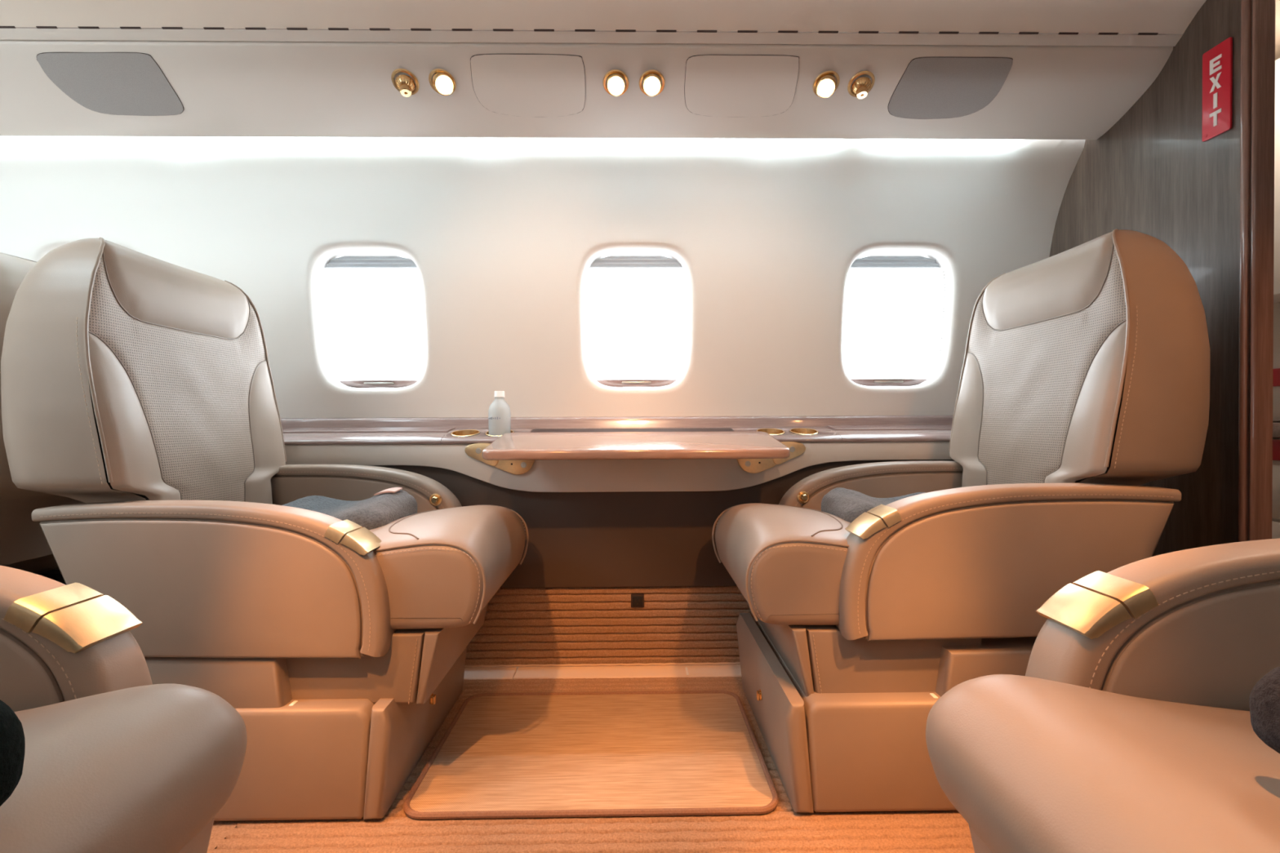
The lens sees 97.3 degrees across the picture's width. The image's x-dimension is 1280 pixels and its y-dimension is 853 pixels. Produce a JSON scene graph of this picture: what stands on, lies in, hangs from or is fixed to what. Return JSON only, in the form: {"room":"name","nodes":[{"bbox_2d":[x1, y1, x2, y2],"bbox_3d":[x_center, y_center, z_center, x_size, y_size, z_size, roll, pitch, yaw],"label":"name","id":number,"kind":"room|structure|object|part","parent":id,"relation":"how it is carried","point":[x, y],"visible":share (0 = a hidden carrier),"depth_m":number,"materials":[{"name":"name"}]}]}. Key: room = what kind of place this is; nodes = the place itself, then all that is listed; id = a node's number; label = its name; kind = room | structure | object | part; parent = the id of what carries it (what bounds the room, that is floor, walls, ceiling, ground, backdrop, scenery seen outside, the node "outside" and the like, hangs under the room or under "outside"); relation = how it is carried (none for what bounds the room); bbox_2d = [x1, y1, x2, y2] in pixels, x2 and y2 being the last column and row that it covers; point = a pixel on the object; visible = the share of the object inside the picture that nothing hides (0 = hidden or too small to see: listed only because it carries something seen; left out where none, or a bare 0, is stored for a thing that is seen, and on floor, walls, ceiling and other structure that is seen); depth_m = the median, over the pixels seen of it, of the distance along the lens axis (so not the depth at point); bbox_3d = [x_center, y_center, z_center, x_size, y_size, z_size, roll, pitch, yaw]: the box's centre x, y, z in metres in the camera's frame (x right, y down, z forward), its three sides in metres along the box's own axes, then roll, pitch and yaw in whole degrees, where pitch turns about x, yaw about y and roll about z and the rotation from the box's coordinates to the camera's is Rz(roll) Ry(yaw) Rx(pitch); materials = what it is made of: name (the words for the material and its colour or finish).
{"room":"aircraft cabin","nodes":[
{"label":"aircraft cabin","id":0,"kind":"room"},
{"bbox_2d":[37,459,955,587],"bbox_3d":[-0.843,0.286,1.766,4.365,0.438,0.048,0,1,-1],"label":"wall","id":1,"kind":"structure","parent":0,"point":[625,539],"depth_m":1.75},
{"bbox_2d":[465,586,753,665],"bbox_3d":[-0.842,0.630,1.825,4.365,0.272,0.137,0,1,-1],"label":"slatted wall panel","id":2,"kind":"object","parent":1,"relation":"attached to","point":[577,625],"depth_m":1.78,"materials":[{"name":"wood"}]},
{"bbox_2d":[284,441,952,492],"bbox_3d":[-0.843,0.130,1.730,4.365,0.149,0.031,0,1,-1],"label":"trim","id":3,"kind":"structure","parent":1,"relation":"attached to","point":[677,474],"depth_m":1.73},
{"bbox_2d":[631,593,644,607],"bbox_3d":[-0.008,0.550,1.778,0.042,0.042,0.016,0,1,-1],"label":"power socket","id":4,"kind":"object","parent":1,"relation":"attached to","point":[637,599],"visible":1,"depth_m":1.77,"materials":[{"name":"black plastic"}]},
{"bbox_2d":[0,136,1085,417],"bbox_3d":[-0.846,-0.433,1.773,4.365,1.000,0.242,0,1,-1],"label":"wall","id":5,"kind":"structure","parent":0,"point":[502,236],"depth_m":1.79,"materials":[{"name":"white plastic"}]},
{"bbox_2d":[36,52,183,115],"bbox_3d":[-1.352,-0.884,1.458,0.296,0.082,0.144,0,1,-1],"label":"speaker","id":6,"kind":"object","parent":5,"relation":"attached to","point":[116,83],"visible":1,"depth_m":1.44,"materials":[{"name":"grey plastic"}]},
{"bbox_2d":[315,250,417,388],"bbox_3d":[-0.886,-0.349,1.892,0.392,0.481,0.137,0,1,-1],"label":"window","id":7,"kind":"structure","parent":5,"relation":"in","point":[344,259],"depth_m":1.86,"materials":[{"name":"white plastic"}]},
{"bbox_2d":[324,255,417,268],"bbox_3d":[-0.886,-0.542,1.861,0.320,0.039,0.020,0,1,-1],"label":"pleated shade","id":8,"kind":"object","parent":7,"relation":"attached to","point":[331,261],"depth_m":1.86,"materials":[{"name":"grey fabric"}]},
{"bbox_3d":[-0.885,-0.144,1.924,0.279,0.025,0.032,0,1,-1],"label":"shade rail","id":9,"kind":"part","parent":7,"relation":"part of","materials":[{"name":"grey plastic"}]},
{"bbox_2d":[391,68,419,97],"bbox_3d":[-0.604,-0.877,1.449,0.068,0.054,0.059,0,1,-1],"label":"air vent","id":10,"kind":"object","parent":5,"relation":"attached to","point":[405,84],"visible":1,"depth_m":1.43,"materials":[{"name":"gold metal"}]},
{"bbox_2d":[428,68,456,95],"bbox_3d":[-0.508,-0.879,1.447,0.068,0.058,0.066,0,1,-1],"label":"light","id":11,"kind":"object","parent":5,"relation":"attached to","point":[443,82],"visible":1,"depth_m":1.43,"materials":[{"name":"gold metal"}]},
{"bbox_2d":[470,53,585,117],"bbox_3d":[-0.287,-0.889,1.474,0.293,0.083,0.144,0,1,-1],"label":"panel","id":12,"kind":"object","parent":5,"relation":"in","point":[521,85],"depth_m":1.45,"materials":[{"name":"white plastic"}]},
{"bbox_2d":[0,40,1173,139],"bbox_3d":[-0.844,-0.891,1.501,4.365,0.124,0.236,0,1,-1],"label":"overhead service panel","id":13,"kind":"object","parent":5,"relation":"attached to","point":[224,88],"depth_m":1.49,"materials":[{"name":"white plastic"}]},
{"bbox_2d":[602,69,629,96],"bbox_3d":[-0.062,-0.881,1.454,0.068,0.057,0.066,0,1,-1],"label":"light","id":14,"kind":"object","parent":5,"relation":"attached to","point":[615,86],"visible":1,"depth_m":1.44,"materials":[{"name":"gold metal"}]},
{"bbox_2d":[280,415,953,444],"bbox_3d":[-0.844,0.015,1.805,4.365,0.092,0.206,0,1,-1],"label":"ledge","id":15,"kind":"object","parent":5,"relation":"attached to","point":[797,428],"visible":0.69,"depth_m":1.85,"materials":[{"name":"brown wood"}]},
{"bbox_3d":[-0.869,0.012,1.817,0.517,0.018,0.078,0,1,-1],"label":"hatch lid","id":16,"kind":"part","parent":15,"relation":"part of","materials":[{"name":"brown wood"}]},
{"bbox_2d":[488,391,511,435],"bbox_3d":[-0.442,-0.033,1.771,0.069,0.156,0.070,0,1,-1],"label":"water bottle","id":17,"kind":"object","parent":15,"relation":"on","point":[499,411],"visible":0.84,"depth_m":1.75,"materials":[{"name":"white"}]},
{"bbox_3d":[-0.846,-0.012,1.882,4.365,0.038,0.052,0,1,-1],"label":"rail","id":18,"kind":"part","parent":15,"relation":"part of","materials":[{"name":"brown wood"}]},
{"bbox_2d":[464,431,805,475],"bbox_3d":[-0.010,0.082,1.603,1.038,0.128,0.300,0,1,-1],"label":"folding table","id":19,"kind":"object","parent":15,"relation":"attached to","point":[754,451],"visible":1,"depth_m":1.53,"materials":[{"name":"brown wood"}]},
{"bbox_3d":[-0.478,0.085,1.713,0.106,0.071,0.014,0,1,-1],"label":"hinge plate","id":20,"kind":"part","parent":19,"relation":"part of","materials":[{"name":"gold metal"}]},
{"bbox_3d":[-0.385,0.110,1.717,0.145,0.075,0.009,0,1,-1],"label":"hinge plate","id":21,"kind":"part","parent":19,"relation":"part of","materials":[{"name":"gold metal"}]},
{"bbox_3d":[0.360,0.107,1.728,0.145,0.075,0.009,0,1,-1],"label":"hinge plate","id":22,"kind":"part","parent":19,"relation":"part of","materials":[{"name":"gold metal"}]},
{"bbox_3d":[0.454,0.081,1.726,0.106,0.071,0.014,0,1,-1],"label":"hinge plate","id":23,"kind":"part","parent":19,"relation":"part of","materials":[{"name":"gold metal"}]},
{"bbox_3d":[0.848,0.005,1.842,0.450,0.018,0.078,0,1,-1],"label":"hatch lid","id":24,"kind":"part","parent":15,"relation":"part of","materials":[{"name":"brown wood"}]},
{"bbox_2d":[582,250,688,386],"bbox_3d":[-0.013,-0.353,1.905,0.392,0.481,0.137,0,1,-1],"label":"window","id":25,"kind":"structure","parent":5,"relation":"in","point":[615,259],"depth_m":1.88,"materials":[{"name":"white plastic"}]},
{"bbox_2d":[589,255,682,268],"bbox_3d":[-0.013,-0.546,1.874,0.320,0.039,0.020,0,1,-1],"label":"pleated shade","id":26,"kind":"object","parent":25,"relation":"attached to","point":[600,261],"depth_m":1.87,"materials":[{"name":"grey fabric"}]},
{"bbox_3d":[-0.012,-0.148,1.937,0.279,0.025,0.032,0,1,-1],"label":"shade rail","id":27,"kind":"part","parent":25,"relation":"part of","materials":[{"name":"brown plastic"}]},
{"bbox_2d":[639,69,665,96],"bbox_3d":[0.031,-0.881,1.455,0.068,0.057,0.066,0,1,-1],"label":"light","id":28,"kind":"object","parent":5,"relation":"attached to","point":[651,86],"visible":1,"depth_m":1.44,"materials":[{"name":"gold metal"}]},
{"bbox_2d":[684,54,799,116],"bbox_3d":[0.262,-0.892,1.480,0.295,0.082,0.142,0,1,-1],"label":"panel","id":29,"kind":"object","parent":5,"relation":"in","point":[715,85],"depth_m":1.46,"materials":[{"name":"white plastic"}]},
{"bbox_2d":[812,70,839,97],"bbox_3d":[0.484,-0.883,1.462,0.068,0.057,0.065,0,1,-1],"label":"light","id":30,"kind":"object","parent":5,"relation":"attached to","point":[826,85],"visible":1,"depth_m":1.45,"materials":[{"name":"gold metal"}]},
{"bbox_2d":[847,71,875,98],"bbox_3d":[0.576,-0.883,1.466,0.068,0.054,0.059,0,1,-1],"label":"air vent","id":31,"kind":"object","parent":5,"relation":"attached to","point":[860,87],"visible":1,"depth_m":1.45,"materials":[{"name":"gold metal"}]},
{"bbox_2d":[849,250,949,386],"bbox_3d":[0.853,-0.357,1.918,0.392,0.481,0.137,0,1,-1],"label":"window","id":32,"kind":"structure","parent":5,"relation":"in","point":[880,259],"depth_m":1.89,"materials":[{"name":"white plastic"}]},
{"bbox_3d":[0.854,-0.151,1.950,0.279,0.025,0.032,0,1,-1],"label":"shade rail","id":33,"kind":"part","parent":32,"relation":"part of","materials":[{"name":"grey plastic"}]},
{"bbox_2d":[849,255,940,268],"bbox_3d":[0.853,-0.550,1.887,0.320,0.039,0.020,0,1,-1],"label":"pleated shade","id":34,"kind":"object","parent":32,"relation":"attached to","point":[863,261],"depth_m":1.88,"materials":[{"name":"grey fabric"}]},
{"bbox_2d":[888,57,1013,119],"bbox_3d":[0.809,-0.893,1.491,0.280,0.082,0.145,0,1,-1],"label":"speaker","id":35,"kind":"object","parent":5,"relation":"attached to","point":[929,87],"visible":1,"depth_m":1.47,"materials":[{"name":"grey plastic"}]},
{"bbox_2d":[207,664,974,852],"bbox_3d":[-0.158,0.803,0.805,5.700,0.061,2.400,0,1,-1],"label":"floor","id":36,"kind":"structure","parent":0,"point":[782,829],"depth_m":1.08,"materials":[{"name":"carpet"}]},
{"bbox_2d":[0,252,86,584],"bbox_3d":[-1.866,0.183,1.394,1.020,1.175,0.595,0,1,-1],"label":"seat","id":37,"kind":"object","parent":36,"relation":"on","point":[24,545],"visible":0.19,"depth_m":1.35,"materials":[{"name":"beige leather"}]},
{"bbox_2d":[4,554,58,573],"bbox_3d":[-1.998,0.313,1.373,0.745,0.210,0.484,0,1,-1],"label":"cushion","id":38,"kind":"object","parent":37,"relation":"on","point":[45,563],"depth_m":1.53,"materials":[{"name":"beige leather"}]},
{"bbox_3d":[-1.709,0.482,1.399,0.360,0.136,0.380,0,1,-1],"label":"frame","id":39,"kind":"part","parent":37,"relation":"part of","materials":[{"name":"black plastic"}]},
{"bbox_2d":[0,565,247,852],"bbox_3d":[-0.913,0.185,0.399,0.999,1.181,0.595,0,1,-1],"label":"seat","id":40,"kind":"object","parent":36,"relation":"on","point":[116,761],"visible":1,"depth_m":0.54,"materials":[{"name":"beige leather"}]},
{"bbox_2d":[0,699,25,806],"bbox_3d":[-0.611,0.223,0.297,0.382,0.105,0.220,0,1,-1],"label":"pillow","id":41,"kind":"object","parent":40,"relation":"on","point":[12,740],"visible":1,"depth_m":0.38,"materials":[{"name":"grey fabric"}]},
{"bbox_3d":[-0.936,0.316,0.620,0.613,0.274,0.010,0,1,-1],"label":"panel","id":42,"kind":"part","parent":40,"relation":"part of","materials":[{"name":"beige leather"}]},
{"bbox_3d":[-0.938,0.314,0.653,0.623,0.276,0.060,0,1,-1],"label":"armrest","id":43,"kind":"part","parent":40,"relation":"part of","materials":[{"name":"beige leather"}]},
{"bbox_3d":[-0.639,0.228,0.657,0.055,0.042,0.080,0,1,-1],"label":"latch lever","id":44,"kind":"part","parent":40,"relation":"part of","materials":[{"name":"gold metal"}]},
{"bbox_2d":[0,683,247,852],"bbox_3d":[-0.777,0.345,0.405,0.729,0.154,0.433,0,1,-1],"label":"cushion","id":45,"kind":"object","parent":40,"relation":"on","point":[141,769],"depth_m":0.50,"materials":[{"name":"beige leather"}]},
{"bbox_2d":[0,236,528,821],"bbox_3d":[-0.825,0.178,1.379,1.020,1.177,0.595,0,1,-1],"label":"seat","id":46,"kind":"object","parent":36,"relation":"on","point":[137,388],"visible":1,"depth_m":1.10,"materials":[{"name":"beige leather"}]},
{"bbox_3d":[-1.179,-0.039,1.367,0.312,0.739,0.560,0,1,-1],"label":"backrest","id":47,"kind":"part","parent":46,"relation":"part of","materials":[{"name":"beige leather"}]},
{"bbox_3d":[-1.066,-0.020,1.369,0.080,0.700,0.544,0,1,-1],"label":"perforated panel","id":48,"kind":"part","parent":46,"relation":"part of","materials":[{"name":"beige leather"}]},
{"bbox_3d":[-0.851,0.317,1.093,0.613,0.274,0.010,0,1,-1],"label":"panel","id":49,"kind":"part","parent":46,"relation":"part of","materials":[{"name":"beige leather"}]},
{"bbox_3d":[-0.853,0.315,1.127,0.623,0.276,0.060,0,1,-1],"label":"armrest","id":50,"kind":"part","parent":46,"relation":"part of","materials":[{"name":"beige leather"}]},
{"bbox_2d":[283,487,417,529],"bbox_3d":[-0.760,0.213,1.390,0.347,0.103,0.260,0,1,-1],"label":"folded throw","id":51,"kind":"object","parent":46,"relation":"on","point":[389,505],"visible":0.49,"depth_m":1.38,"materials":[{"name":"grey fabric"}]},
{"bbox_3d":[-0.859,0.278,1.598,0.613,0.274,0.010,0,1,-1],"label":"panel","id":52,"kind":"part","parent":46,"relation":"part of","materials":[{"name":"beige leather"}]},
{"bbox_3d":[-0.861,0.276,1.635,0.623,0.276,0.068,0,1,-1],"label":"armrest","id":53,"kind":"part","parent":46,"relation":"part of","materials":[{"name":"beige leather"}]},
{"bbox_3d":[-0.554,0.229,1.130,0.055,0.042,0.080,0,1,-1],"label":"latch lever","id":54,"kind":"part","parent":46,"relation":"part of","materials":[{"name":"gold metal"}]},
{"bbox_2d":[368,505,525,629],"bbox_3d":[-0.692,0.308,1.363,0.745,0.210,0.484,0,1,-1],"label":"cushion","id":55,"kind":"object","parent":46,"relation":"on","point":[438,566],"depth_m":1.13,"materials":[{"name":"beige leather"}]},
{"bbox_2d":[403,690,778,819],"bbox_3d":[-0.101,0.761,1.353,0.765,0.014,0.498,0,1,-1],"label":"floor mat","id":56,"kind":"object","parent":36,"relation":"on","point":[659,753],"visible":1,"depth_m":1.28,"materials":[{"name":"beige carpet"}]},
{"bbox_2d":[463,664,741,679],"bbox_3d":[-0.022,0.764,1.750,1.240,0.010,0.078,0,1,-1],"label":"baseboard","id":57,"kind":"structure","parent":36,"relation":"on","point":[732,670],"depth_m":1.74,"materials":[{"name":"white plastic"}]},
{"bbox_3d":[-0.515,0.767,1.743,0.254,0.009,0.078,0,1,-1],"label":"sill plate","id":58,"kind":"part","parent":57,"relation":"part of","materials":[{"name":"metal"}]},
{"bbox_2d":[464,662,740,667],"bbox_3d":[-0.023,0.755,1.787,1.441,0.007,0.010,0,1,-1],"label":"carpet edge","id":59,"kind":"object","parent":57,"relation":"on","point":[720,663],"visible":0.62,"depth_m":1.78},
{"bbox_2d":[711,228,1209,813],"bbox_3d":[0.719,0.162,1.402,1.020,1.196,0.595,0,1,-1],"label":"seat","id":60,"kind":"object","parent":36,"relation":"on","point":[1084,383],"visible":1,"depth_m":1.14,"materials":[{"name":"beige leather"}]},
{"bbox_2d":[715,502,851,625],"bbox_3d":[0.588,0.302,1.382,0.745,0.210,0.484,0,1,-1],"label":"cushion","id":61,"kind":"object","parent":60,"relation":"on","point":[788,562],"depth_m":1.14,"materials":[{"name":"beige leather"}]},
{"bbox_3d":[0.456,0.200,1.145,0.055,0.042,0.080,0,1,-1],"label":"latch lever","id":62,"kind":"part","parent":60,"relation":"part of","materials":[{"name":"gold metal"}]},
{"bbox_2d":[821,487,926,522],"bbox_3d":[0.654,0.210,1.411,0.348,0.096,0.240,0,1,-1],"label":"folded throw","id":63,"kind":"object","parent":60,"relation":"on","point":[847,504],"visible":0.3,"depth_m":1.41,"materials":[{"name":"grey fabric"}]},
{"bbox_3d":[0.748,0.269,1.659,0.623,0.276,0.068,0,1,-1],"label":"armrest","id":64,"kind":"part","parent":60,"relation":"part of","materials":[{"name":"beige leather"}]},
{"bbox_3d":[0.748,0.271,1.622,0.613,0.274,0.010,0,1,-1],"label":"panel","id":65,"kind":"part","parent":60,"relation":"part of","materials":[{"name":"beige leather"}]},
{"bbox_3d":[0.756,0.284,1.150,0.623,0.276,0.060,0,1,-1],"label":"armrest","id":66,"kind":"part","parent":60,"relation":"part of","materials":[{"name":"beige leather"}]},
{"bbox_3d":[0.755,0.286,1.117,0.613,0.274,0.010,0,1,-1],"label":"panel","id":67,"kind":"part","parent":60,"relation":"part of","materials":[{"name":"beige leather"}]},
{"bbox_3d":[0.958,-0.048,1.399,0.080,0.700,0.544,0,1,-1],"label":"perforated panel","id":68,"kind":"part","parent":60,"relation":"part of","materials":[{"name":"beige leather"}]},
{"bbox_3d":[1.072,-0.068,1.401,0.312,0.739,0.560,0,1,-1],"label":"backrest","id":69,"kind":"part","parent":60,"relation":"part of","materials":[{"name":"beige leather"}]},
{"bbox_2d":[925,538,1279,852],"bbox_3d":[0.807,0.176,0.424,0.999,1.185,0.595,0,1,-1],"label":"seat","id":70,"kind":"object","parent":36,"relation":"on","point":[1127,727],"visible":1,"depth_m":0.55,"materials":[{"name":"beige leather"}]},
{"bbox_3d":[0.526,0.218,0.674,0.055,0.042,0.080,0,1,-1],"label":"latch lever","id":71,"kind":"part","parent":70,"relation":"part of","materials":[{"name":"gold metal"}]},
{"bbox_2d":[925,674,1279,852],"bbox_3d":[0.673,0.338,0.427,0.729,0.154,0.433,0,1,-1],"label":"cushion","id":72,"kind":"object","parent":70,"relation":"on","point":[1073,763],"depth_m":0.48,"materials":[{"name":"beige leather"}]},
{"bbox_3d":[0.826,0.302,0.679,0.623,0.276,0.060,0,1,-1],"label":"armrest","id":73,"kind":"part","parent":70,"relation":"part of","materials":[{"name":"beige leather"}]},
{"bbox_3d":[0.825,0.304,0.646,0.613,0.274,0.010,0,1,-1],"label":"panel","id":74,"kind":"part","parent":70,"relation":"part of","materials":[{"name":"beige leather"}]},
{"bbox_2d":[1248,666,1279,753],"bbox_3d":[0.609,0.215,0.373,0.284,0.077,0.155,0,1,-1],"label":"pillow","id":75,"kind":"object","parent":70,"relation":"on","point":[1264,696],"visible":1,"depth_m":0.42,"materials":[{"name":"grey fabric"}]},
{"bbox_2d":[1271,57,1279,538],"bbox_3d":[2.161,-0.185,1.606,0.430,1.880,0.750,0,1,-1],"label":"doorway","id":76,"kind":"object","parent":36,"relation":"on","point":[1276,372],"visible":0.03,"depth_m":1.73,"materials":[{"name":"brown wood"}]},
{"bbox_3d":[1.970,0.203,1.611,0.015,0.165,0.700,0,1,-1],"label":"drawer","id":77,"kind":"part","parent":76,"relation":"part of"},
{"bbox_3d":[1.970,0.381,1.613,0.015,0.170,0.700,0,1,-1],"label":"drawer","id":78,"kind":"part","parent":76,"relation":"part of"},
{"bbox_2d":[1272,422,1279,437],"bbox_3d":[2.162,0.012,1.607,0.430,0.045,0.750,0,1,-1],"label":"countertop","id":79,"kind":"structure","parent":76,"relation":"on","point":[1276,425],"depth_m":1.72,"materials":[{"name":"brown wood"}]},
{"bbox_3d":[2.236,-0.210,1.607,0.280,0.390,0.750,0,1,-1],"label":"panel","id":80,"kind":"part","parent":76,"relation":"part of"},
{"bbox_2d":[0,0,1206,34],"bbox_3d":[-0.835,-1.018,0.838,4.365,0.129,1.048,0,1,-1],"label":"ceiling","id":81,"kind":"structure","parent":0,"point":[1002,16],"depth_m":1.34,"materials":[{"name":"white plastic"}]},
{"bbox_2d":[1049,0,1240,556],"bbox_3d":[1.355,-0.202,1.637,0.030,1.960,0.763,0,1,-1],"label":"wall","id":82,"kind":"structure","parent":0,"point":[1153,173],"depth_m":1.37,"materials":[{"name":"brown wood"}]},
{"bbox_2d":[0,26,1182,46],"bbox_3d":[-0.845,-0.952,1.369,4.370,0.019,0.028,0,1,-1],"label":"trim","id":83,"kind":"structure","parent":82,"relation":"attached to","point":[6,33],"depth_m":1.38,"materials":[{"name":"white plastic"}]},
{"bbox_2d":[16,26,1164,35],"bbox_3d":[-0.835,-1.050,0.838,4.365,0.150,1.180,0,1,-1],"label":"lining","id":84,"kind":"object","parent":83,"relation":"in","point":[16,27],"depth_m":1.41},
{"bbox_2d":[1202,36,1232,142],"bbox_3d":[1.338,-0.779,1.307,0.007,0.208,0.064,0,1,-1],"label":"exit sign","id":85,"kind":"object","parent":82,"relation":"attached to","point":[1217,62],"visible":1,"depth_m":1.30,"materials":[{"name":"red plastic"}]},
{"bbox_2d":[1237,0,1275,542],"bbox_3d":[1.361,-0.207,0.879,0.048,1.954,0.758,0,1,-1],"label":"door frame","id":86,"kind":"structure","parent":82,"relation":"in","point":[1257,81],"depth_m":1.23,"materials":[{"name":"brown wood"}]},
{"bbox_2d":[1275,0,1279,60],"bbox_3d":[2.044,-1.202,0.869,1.335,0.030,2.500,0,1,-1],"label":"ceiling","id":87,"kind":"structure","parent":0,"point":[1277,2],"depth_m":1.70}
]}

